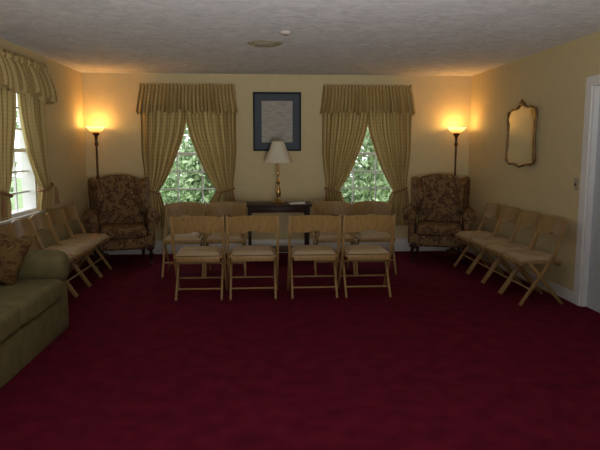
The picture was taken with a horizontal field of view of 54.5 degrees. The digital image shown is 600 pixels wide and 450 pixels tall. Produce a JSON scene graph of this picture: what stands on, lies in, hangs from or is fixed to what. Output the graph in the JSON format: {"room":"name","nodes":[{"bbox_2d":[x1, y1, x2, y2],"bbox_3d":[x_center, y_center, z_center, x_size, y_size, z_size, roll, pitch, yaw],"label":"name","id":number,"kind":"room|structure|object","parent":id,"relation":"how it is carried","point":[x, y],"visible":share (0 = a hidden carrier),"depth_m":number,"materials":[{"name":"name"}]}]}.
{"room":"funeral home parlor","nodes":[
{"label":"funeral home parlor","id":0,"kind":"room"},
{"bbox_2d":[0,38,88,249],"bbox_3d":[-2.706,-0.198,3.161,0.150,2.490,9.860,0,7,-4],"label":"wall","id":1,"kind":"structure","parent":0,"point":[65,132],"depth_m":7.17,"materials":[{"name":"paint"}]},
{"bbox_2d":[0,97,45,224],"bbox_3d":[-2.844,-0.713,5.683,0.190,1.470,1.280,0,7,-4],"label":"window","id":2,"kind":"structure","parent":1,"relation":"in","point":[29,186],"depth_m":6.20,"materials":[{"name":"white paint"}]},
{"bbox_2d":[0,47,59,221],"bbox_3d":[-2.679,-0.860,5.654,0.196,1.529,1.502,0,7,-4],"label":"curtain","id":3,"kind":"object","parent":1,"relation":"attached to","point":[34,87],"visible":1,"depth_m":5.68,"materials":[{"name":"beige fabric"}]},
{"bbox_2d":[82,73,471,239],"bbox_3d":[-0.268,-0.856,8.294,5.690,2.490,0.150,0,7,-4],"label":"wall","id":4,"kind":"structure","parent":0,"point":[109,99],"depth_m":8.19,"materials":[{"name":"paint"}]},
{"bbox_2d":[136,83,238,227],"bbox_3d":[-1.522,-0.939,8.005,1.370,1.969,0.196,0,7,-4],"label":"curtain","id":5,"kind":"object","parent":4,"relation":"attached to","point":[209,111],"visible":0.84,"depth_m":8.00,"materials":[{"name":"beige fabric"}]},
{"bbox_2d":[160,135,215,205],"bbox_3d":[-1.548,-0.980,8.163,1.200,1.650,0.190,0,7,-4],"label":"window","id":6,"kind":"structure","parent":4,"relation":"in","point":[179,153],"depth_m":8.22,"materials":[{"name":"white paint"}]},
{"bbox_2d":[253,92,300,150],"bbox_3d":[-0.319,-1.439,8.125,0.670,0.810,0.030,0,7,-4],"label":"framed certificate","id":7,"kind":"object","parent":4,"relation":"attached to","point":[276,115],"visible":0.98,"depth_m":8.12,"materials":[{"name":"blue wood"}]},
{"bbox_2d":[91,238,462,254],"bbox_3d":[-0.261,0.299,8.334,5.350,0.190,0.065,0,7,-4],"label":"baseboard","id":8,"kind":"structure","parent":4,"relation":"attached to","point":[400,244],"depth_m":8.30,"materials":[{"name":"white paint"}]},
{"bbox_2d":[341,136,391,204],"bbox_3d":[0.927,-1.001,8.323,1.160,1.650,0.190,0,7,-4],"label":"window","id":9,"kind":"structure","parent":4,"relation":"in","point":[360,153],"depth_m":8.38,"materials":[{"name":"white paint"}]},
{"bbox_2d":[320,84,414,225],"bbox_3d":[0.937,-0.960,8.164,1.320,1.969,0.196,0,7,-4],"label":"curtain","id":10,"kind":"object","parent":4,"relation":"attached to","point":[347,112],"visible":0.87,"depth_m":8.16,"materials":[{"name":"beige fabric"}]},
{"bbox_2d":[0,251,599,449],"bbox_3d":[0.058,1.073,3.506,5.690,0.120,10.160,0,7,-4],"label":"floor","id":11,"kind":"structure","parent":0,"point":[448,361],"depth_m":3.96,"materials":[{"name":"red carpet"}]},
{"bbox_2d":[0,223,15,237],"bbox_3d":[-2.399,0.408,5.062,0.472,0.805,0.444,0,7,-4],"label":"folding chair","id":12,"kind":"object","parent":11,"relation":"on","point":[8,230],"visible":0.06,"depth_m":5.16,"materials":[{"name":"brown wood"}]},
{"bbox_2d":[0,250,69,388],"bbox_3d":[-2.219,0.554,3.784,0.820,0.840,2.060,0,7,-4],"label":"sofa","id":13,"kind":"object","parent":11,"relation":"on","point":[34,312],"visible":0.97,"depth_m":4.16,"materials":[{"name":"green fabric"}]},
{"bbox_2d":[0,306,20,343],"bbox_3d":[-2.074,0.654,3.404,0.580,0.178,0.782,0,7,-4],"label":"seat cushion","id":14,"kind":"object","parent":13,"relation":"on","point":[10,316],"depth_m":3.64,"materials":[{"name":"green fabric"}]},
{"bbox_2d":[0,233,32,285],"bbox_3d":[-2.253,0.241,4.338,0.479,0.466,0.199,-1,7,-11],"label":"throw pillow","id":15,"kind":"object","parent":13,"relation":"on","point":[13,251],"visible":1,"depth_m":4.32,"materials":[{"name":"brown fabric"}]},
{"bbox_2d":[0,279,61,327],"bbox_3d":[-2.126,0.552,4.194,0.580,0.178,0.782,0,7,-4],"label":"seat cushion","id":16,"kind":"object","parent":13,"relation":"on","point":[33,298],"depth_m":4.15,"materials":[{"name":"green fabric"}]},
{"bbox_2d":[9,217,76,297],"bbox_3d":[-2.428,0.350,5.510,0.472,0.805,0.444,0,7,-4],"label":"folding chair","id":17,"kind":"object","parent":11,"relation":"on","point":[22,227],"visible":0.34,"depth_m":5.59,"materials":[{"name":"brown wood"}]},
{"bbox_2d":[31,213,90,295],"bbox_3d":[-2.458,0.293,5.957,0.472,0.805,0.444,0,7,-4],"label":"folding chair","id":18,"kind":"object","parent":11,"relation":"on","point":[40,221],"visible":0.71,"depth_m":5.99,"materials":[{"name":"brown wood"}]},
{"bbox_2d":[45,245,85,253],"bbox_3d":[-2.435,0.252,5.953,0.385,0.045,0.365,0,7,-4],"label":"seat cushion","id":19,"kind":"object","parent":18,"relation":"on","point":[77,249],"depth_m":5.91,"materials":[{"name":"beige fabric"}]},
{"bbox_2d":[47,208,101,284],"bbox_3d":[-2.487,0.236,6.404,0.472,0.805,0.444,0,7,-4],"label":"folding chair","id":20,"kind":"object","parent":11,"relation":"on","point":[57,217],"visible":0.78,"depth_m":6.43,"materials":[{"name":"brown wood"}]},
{"bbox_2d":[54,239,97,246],"bbox_3d":[-2.464,0.195,6.401,0.385,0.045,0.365,0,7,-4],"label":"seat cushion","id":21,"kind":"object","parent":20,"relation":"on","point":[67,242],"depth_m":6.34,"materials":[{"name":"beige fabric"}]},
{"bbox_2d":[62,205,111,276],"bbox_3d":[-2.517,0.178,6.852,0.472,0.805,0.444,0,7,-4],"label":"folding chair","id":22,"kind":"object","parent":11,"relation":"on","point":[70,212],"visible":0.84,"depth_m":6.89,"materials":[{"name":"brown wood"}]},
{"bbox_2d":[68,233,107,239],"bbox_3d":[-2.494,0.138,6.848,0.385,0.045,0.365,0,7,-4],"label":"seat cushion","id":23,"kind":"object","parent":22,"relation":"on","point":[96,236],"depth_m":6.80,"materials":[{"name":"beige fabric"}]},
{"bbox_2d":[85,126,109,256],"bbox_3d":[-2.742,-0.445,7.936,0.268,1.766,0.268,0,7,-4],"label":"lamp","id":24,"kind":"object","parent":11,"relation":"on","point":[95,129],"visible":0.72,"depth_m":7.83,"materials":[{"name":"brown metal"}]},
{"bbox_2d":[83,175,160,268],"bbox_3d":[-2.296,-0.069,7.515,0.936,1.138,0.732,-3,8,-20],"label":"chair","id":25,"kind":"object","parent":11,"relation":"on","point":[119,203],"visible":0.94,"depth_m":7.57,"materials":[{"name":"brown fabric"}]},
{"bbox_2d":[99,222,146,238],"bbox_3d":[-2.271,0.068,7.461,0.570,0.138,0.580,-3,8,-20],"label":"seat cushion","id":26,"kind":"object","parent":25,"relation":"on","point":[116,230],"depth_m":7.25,"materials":[{"name":"brown fabric"}]},
{"bbox_2d":[161,202,205,277],"bbox_3d":[-1.358,0.165,6.843,0.478,0.834,0.472,0,7,-4],"label":"folding chair","id":27,"kind":"object","parent":11,"relation":"on","point":[177,209],"visible":0.87,"depth_m":6.93,"materials":[{"name":"brown wood"}]},
{"bbox_2d":[165,232,201,239],"bbox_3d":[-1.357,0.126,6.815,0.392,0.047,0.385,0,7,-4],"label":"seat cushion","id":28,"kind":"object","parent":27,"relation":"on","point":[194,235],"depth_m":6.66,"materials":[{"name":"beige fabric"}]},
{"bbox_2d":[170,215,227,300],"bbox_3d":[-0.993,0.299,5.792,0.511,0.834,0.472,0,7,-4],"label":"folding chair","id":29,"kind":"object","parent":11,"relation":"on","point":[184,224],"visible":1,"depth_m":5.62,"materials":[{"name":"brown wood"}]},
{"bbox_2d":[177,246,221,256],"bbox_3d":[-0.995,0.254,5.809,0.419,0.047,0.385,0,7,-4],"label":"seat cushion","id":30,"kind":"object","parent":29,"relation":"on","point":[188,251],"depth_m":5.65,"materials":[{"name":"beige fabric"}]},
{"bbox_2d":[204,202,245,276],"bbox_3d":[-0.874,0.161,6.874,0.478,0.834,0.472,0,7,-4],"label":"folding chair","id":31,"kind":"object","parent":11,"relation":"on","point":[217,209],"visible":0.69,"depth_m":6.99,"materials":[{"name":"brown wood"}]},
{"bbox_2d":[207,232,242,239],"bbox_3d":[-0.873,0.122,6.846,0.392,0.047,0.385,0,7,-4],"label":"seat cushion","id":32,"kind":"object","parent":31,"relation":"on","point":[235,236],"depth_m":6.68,"materials":[{"name":"beige fabric"}]},
{"bbox_2d":[226,215,278,299],"bbox_3d":[-0.469,0.295,5.826,0.511,0.834,0.472,-1,7,-4],"label":"folding chair","id":33,"kind":"object","parent":11,"relation":"on","point":[235,224],"visible":1,"depth_m":5.65,"materials":[{"name":"brown wood"}]},
{"bbox_2d":[231,245,273,255],"bbox_3d":[-0.471,0.250,5.843,0.419,0.047,0.385,-1,7,-4],"label":"seat cushion","id":34,"kind":"object","parent":33,"relation":"on","point":[256,250],"depth_m":5.69,"materials":[{"name":"beige fabric"}]},
{"bbox_2d":[246,201,311,264],"bbox_3d":[-0.280,0.100,7.592,0.880,0.772,0.500,0,7,-4],"label":"table","id":35,"kind":"object","parent":11,"relation":"on","point":[253,207],"visible":0.59,"depth_m":7.36,"materials":[{"name":"brown wood"}]},
{"bbox_2d":[264,138,292,203],"bbox_3d":[-0.280,-0.695,7.490,0.374,0.832,0.374,0,7,-4],"label":"table lamp","id":36,"kind":"object","parent":35,"relation":"on","point":[278,153],"visible":1,"depth_m":7.37,"materials":[{"name":"gold metal"}]},
{"bbox_2d":[288,201,304,204],"bbox_3d":[-0.043,-0.285,7.417,0.203,0.034,0.140,-2,7,-12],"label":"book","id":37,"kind":"object","parent":35,"relation":"on","point":[289,202],"visible":1,"depth_m":7.36,"materials":[{"name":"white paper"}]},
{"bbox_2d":[287,215,340,298],"bbox_3d":[0.134,0.290,5.865,0.511,0.834,0.472,0,7,-3],"label":"folding chair","id":38,"kind":"object","parent":11,"relation":"on","point":[304,223],"visible":1,"depth_m":5.69,"materials":[{"name":"brown wood"}]},
{"bbox_2d":[292,245,335,254],"bbox_3d":[0.133,0.245,5.882,0.419,0.047,0.385,0,7,-3],"label":"seat cushion","id":39,"kind":"object","parent":38,"relation":"on","point":[298,249],"depth_m":5.74,"materials":[{"name":"beige fabric"}]},
{"bbox_2d":[312,201,355,274],"bbox_3d":[0.398,0.150,6.957,0.478,0.834,0.472,0,7,-4],"label":"folding chair","id":40,"kind":"object","parent":11,"relation":"on","point":[338,208],"visible":0.75,"depth_m":7.07,"materials":[{"name":"brown wood"}]},
{"bbox_2d":[316,231,351,237],"bbox_3d":[0.400,0.111,6.928,0.392,0.047,0.385,0,7,-4],"label":"seat cushion","id":41,"kind":"object","parent":40,"relation":"on","point":[319,234],"depth_m":6.78,"materials":[{"name":"beige fabric"}]},
{"bbox_2d":[337,214,395,297],"bbox_3d":[0.663,0.286,5.899,0.511,0.834,0.472,0,7,-4],"label":"folding chair","id":42,"kind":"object","parent":11,"relation":"on","point":[354,223],"visible":0.99,"depth_m":5.73,"materials":[{"name":"brown wood"}]},
{"bbox_2d":[344,244,389,254],"bbox_3d":[0.662,0.241,5.916,0.419,0.047,0.385,0,7,-4],"label":"seat cushion","id":43,"kind":"object","parent":42,"relation":"on","point":[356,249],"depth_m":5.76,"materials":[{"name":"beige fabric"}]},
{"bbox_2d":[352,201,396,274],"bbox_3d":[0.882,0.146,6.988,0.478,0.834,0.472,0,7,-4],"label":"folding chair","id":44,"kind":"object","parent":11,"relation":"on","point":[362,207],"visible":0.8,"depth_m":7.08,"materials":[{"name":"brown wood"}]},
{"bbox_2d":[355,231,390,237],"bbox_3d":[0.884,0.107,6.960,0.392,0.047,0.385,0,7,-4],"label":"seat cushion","id":45,"kind":"object","parent":44,"relation":"on","point":[365,234],"depth_m":6.80,"materials":[{"name":"beige fabric"}]},
{"bbox_2d":[403,174,476,264],"bbox_3d":[1.849,-0.098,7.744,0.936,1.138,0.732,2,7,13],"label":"chair","id":46,"kind":"object","parent":11,"relation":"on","point":[439,201],"visible":0.98,"depth_m":7.78,"materials":[{"name":"brown fabric"}]},
{"bbox_2d":[416,220,461,235],"bbox_3d":[1.832,0.040,7.687,0.570,0.138,0.580,2,8,13],"label":"seat cushion","id":47,"kind":"object","parent":46,"relation":"on","point":[424,227],"depth_m":7.45,"materials":[{"name":"brown fabric"}]},
{"bbox_2d":[445,127,465,253],"bbox_3d":[2.188,-0.486,8.255,0.268,1.766,0.268,0,7,-4],"label":"lamp","id":48,"kind":"object","parent":11,"relation":"on","point":[455,130],"visible":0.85,"depth_m":8.15,"materials":[{"name":"brown metal"}]},
{"bbox_2d":[453,203,502,272],"bbox_3d":[2.180,0.150,7.073,0.472,0.805,0.464,0,7,-4],"label":"folding chair","id":49,"kind":"object","parent":11,"relation":"on","point":[491,210],"visible":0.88,"depth_m":7.09,"materials":[{"name":"brown wood"}]},
{"bbox_2d":[457,231,496,237],"bbox_3d":[2.157,0.110,7.066,0.385,0.045,0.380,0,7,-4],"label":"seat cushion","id":50,"kind":"object","parent":49,"relation":"on","point":[463,234],"depth_m":7.00,"materials":[{"name":"beige fabric"}]},
{"bbox_2d":[467,206,521,281],"bbox_3d":[2.211,0.211,6.598,0.472,0.805,0.464,0,7,-4],"label":"folding chair","id":51,"kind":"object","parent":11,"relation":"on","point":[507,214],"visible":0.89,"depth_m":6.62,"materials":[{"name":"brown wood"}]},
{"bbox_2d":[471,236,515,243],"bbox_3d":[2.188,0.171,6.591,0.385,0.045,0.380,0,7,-4],"label":"seat cushion","id":52,"kind":"object","parent":51,"relation":"on","point":[487,239],"depth_m":6.53,"materials":[{"name":"beige fabric"}]},
{"bbox_2d":[482,211,541,292],"bbox_3d":[2.242,0.271,6.128,0.472,0.805,0.464,0,7,-4],"label":"folding chair","id":53,"kind":"object","parent":11,"relation":"on","point":[526,219],"visible":0.84,"depth_m":6.14,"materials":[{"name":"brown wood"}]},
{"bbox_2d":[487,243,534,251],"bbox_3d":[2.219,0.231,6.121,0.385,0.045,0.380,0,7,-4],"label":"seat cushion","id":54,"kind":"object","parent":53,"relation":"on","point":[493,247],"depth_m":6.06,"materials":[{"name":"beige fabric"}]},
{"bbox_2d":[499,215,567,305],"bbox_3d":[2.273,0.331,5.658,0.472,0.805,0.464,0,7,-4],"label":"folding chair","id":55,"kind":"object","parent":11,"relation":"on","point":[548,225],"visible":1,"depth_m":5.54,"materials":[{"name":"brown wood"}]},
{"bbox_2d":[505,250,559,260],"bbox_3d":[2.250,0.291,5.651,0.385,0.045,0.380,0,7,-4],"label":"seat cushion","id":56,"kind":"object","parent":55,"relation":"on","point":[524,255],"depth_m":5.56,"materials":[{"name":"beige fabric"}]},
{"bbox_2d":[0,0,599,75],"bbox_3d":[0.058,-1.530,3.172,5.690,0.150,10.160,0,7,-4],"label":"ceiling","id":57,"kind":"structure","parent":0,"point":[328,37],"depth_m":5.19,"materials":[{"name":"paint"}]},
{"bbox_2d":[247,40,282,47],"bbox_3d":[-0.343,-1.762,5.702,0.350,0.034,0.350,0,7,-4],"label":"ceiling vent","id":58,"kind":"object","parent":57,"relation":"in","point":[255,43],"visible":1,"depth_m":5.63,"materials":[{"name":"metal"}]},
{"bbox_2d":[279,31,291,35],"bbox_3d":[-0.128,-1.695,5.170,0.110,0.032,0.110,0,7,-4],"label":"smoke detector","id":59,"kind":"object","parent":57,"relation":"attached to","point":[285,33],"visible":1,"depth_m":5.14,"materials":[{"name":"grey plastic"}]},
{"bbox_2d":[468,31,599,297],"bbox_3d":[2.822,-0.244,3.518,0.150,2.490,9.860,0,7,-4],"label":"wall","id":60,"kind":"structure","parent":0,"point":[552,80],"depth_m":6.22,"materials":[{"name":"paint"}]},
{"bbox_2d":[467,247,572,302],"bbox_3d":[2.517,0.504,7.045,0.016,0.110,2.990,0,7,-4],"label":"baseboard","id":61,"kind":"structure","parent":60,"relation":"attached to","point":[562,292],"depth_m":6.15,"materials":[{"name":"white paint"}]},
{"bbox_2d":[505,99,537,167],"bbox_3d":[2.504,-1.036,6.630,0.042,0.777,0.826,0,7,-2],"label":"wall mirror","id":62,"kind":"object","parent":60,"relation":"attached to","point":[522,119],"visible":1,"depth_m":6.60,"materials":[{"name":"gold metal"}]},
{"bbox_2d":[574,178,578,190],"bbox_3d":[2.607,-0.384,5.517,0.018,0.116,0.070,0,7,-4],"label":"light switch","id":63,"kind":"object","parent":60,"relation":"attached to","point":[576,180],"visible":1,"depth_m":5.51,"materials":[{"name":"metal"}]},
{"bbox_2d":[573,74,599,306],"bbox_3d":[2.725,-0.226,4.873,0.168,2.110,1.150,0,7,-4],"label":"trim","id":64,"kind":"structure","parent":60,"relation":"attached to","point":[591,96],"depth_m":5.34,"materials":[{"name":"white paint"}]},
{"bbox_2d":[586,101,599,312],"bbox_3d":[2.691,-0.181,4.877,0.118,2.020,0.910,0,7,-4],"label":"door","id":65,"kind":"structure","parent":60,"relation":"in","point":[593,290],"depth_m":5.28,"materials":[{"name":"white paint"}]},
{"label":"outside","id":66,"kind":"structure","parent":0,"visible":0},
{"bbox_2d":[10,177,386,209],"bbox_3d":[-0.650,0.592,10.136,60.000,0.150,60.000,0,7,-4],"label":"ground","id":67,"kind":"structure","parent":66,"point":[19,180],"depth_m":23.41,"materials":[{"name":"green plant"}]},
{"bbox_2d":[9,110,18,210],"bbox_3d":[-8.313,-1.681,13.953,3.085,3.401,3.395,-4,8,-26],"label":"tree","id":68,"kind":"object","parent":67,"relation":"on","point":[17,126],"visible":0.06,"depth_m":14.47,"materials":[{"name":"green plant"}]},
{"bbox_2d":[159,124,216,203],"bbox_3d":[-1.988,-1.427,11.986,2.073,3.396,2.060,6,9,40],"label":"tree","id":69,"kind":"object","parent":67,"relation":"on","point":[186,162],"visible":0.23,"depth_m":11.45,"materials":[{"name":"green plant"}]},
{"bbox_2d":[340,127,391,202],"bbox_3d":[1.553,-1.952,12.160,2.336,4.390,2.328,5,9,33],"label":"tree","id":70,"kind":"object","parent":67,"relation":"on","point":[368,181],"visible":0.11,"depth_m":11.63,"materials":[{"name":"green plant"}]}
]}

